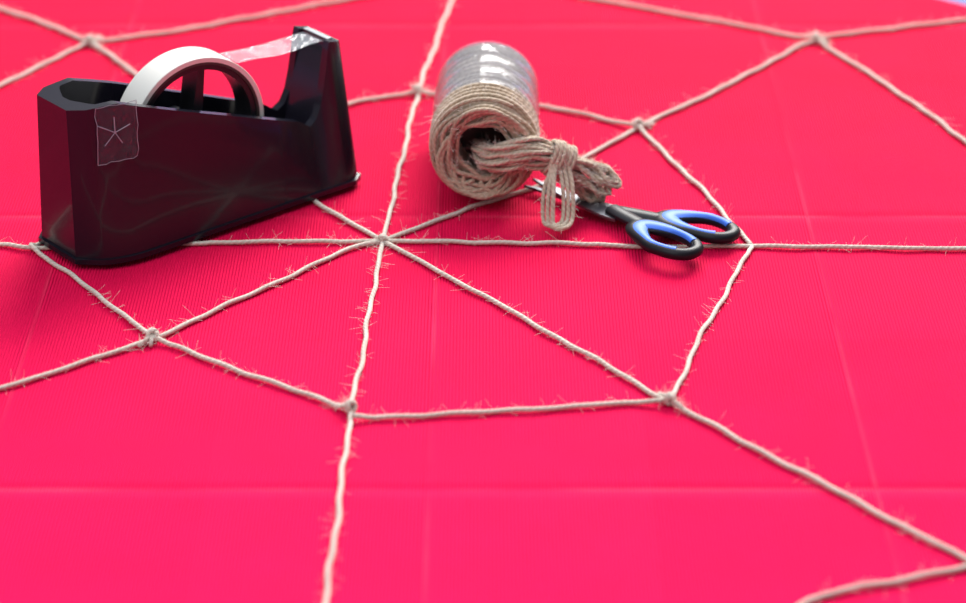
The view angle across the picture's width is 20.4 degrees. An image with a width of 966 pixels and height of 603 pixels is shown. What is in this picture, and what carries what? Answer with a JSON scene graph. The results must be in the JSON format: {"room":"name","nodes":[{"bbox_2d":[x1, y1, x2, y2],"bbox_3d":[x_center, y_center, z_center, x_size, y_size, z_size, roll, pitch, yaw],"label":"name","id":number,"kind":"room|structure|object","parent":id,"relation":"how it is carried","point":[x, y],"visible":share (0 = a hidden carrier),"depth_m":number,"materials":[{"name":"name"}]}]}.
{"room":"craft table","nodes":[
{"label":"craft table","id":0,"kind":"room"},
{"bbox_2d":[947,0,965,4],"bbox_3d":[0.000,0.045,1.365,4.000,0.099,5.000,0,27,0],"label":"floor","id":1,"kind":"structure","parent":0,"point":[963,2],"depth_m":1.72,"materials":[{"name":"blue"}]},
{"bbox_2d":[0,0,965,602],"bbox_3d":[-0.050,-0.021,1.385,1.500,0.001,2.496,0,27,0],"label":"tablecloth","id":2,"kind":"object","parent":1,"relation":"on","point":[149,474],"visible":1,"depth_m":1.30,"materials":[{"name":"pink fabric"}]},
{"bbox_2d":[37,26,360,264],"bbox_3d":[-0.153,-0.091,1.416,0.177,0.089,0.068,-21,34,-36],"label":"tape dispenser","id":3,"kind":"object","parent":2,"relation":"on","point":[140,168],"visible":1,"depth_m":1.39,"materials":[{"name":"black plastic"}]},
{"bbox_2d":[0,0,965,602],"bbox_3d":[-0.014,-0.056,1.441,0.685,0.010,0.854,0,27,0],"label":"spider web","id":4,"kind":"object","parent":2,"relation":"on","point":[350,406],"visible":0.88,"depth_m":1.39,"materials":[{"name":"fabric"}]},
{"bbox_2d":[420,42,621,230],"bbox_3d":[0.010,-0.092,1.451,0.096,0.066,0.159,-12,29,-22],"label":"spool","id":5,"kind":"object","parent":2,"relation":"on","point":[485,141],"visible":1,"depth_m":1.43,"materials":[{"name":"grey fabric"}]},
{"bbox_2d":[524,178,740,260],"bbox_3d":[0.074,-0.048,1.421,0.128,0.008,0.057,23,35,37],"label":"scissors","id":6,"kind":"object","parent":2,"relation":"on","point":[673,224],"visible":0.99,"depth_m":1.40,"materials":[{"name":"steel"},{"name":"black plastic"},{"name":"blue plastic"}]}
]}

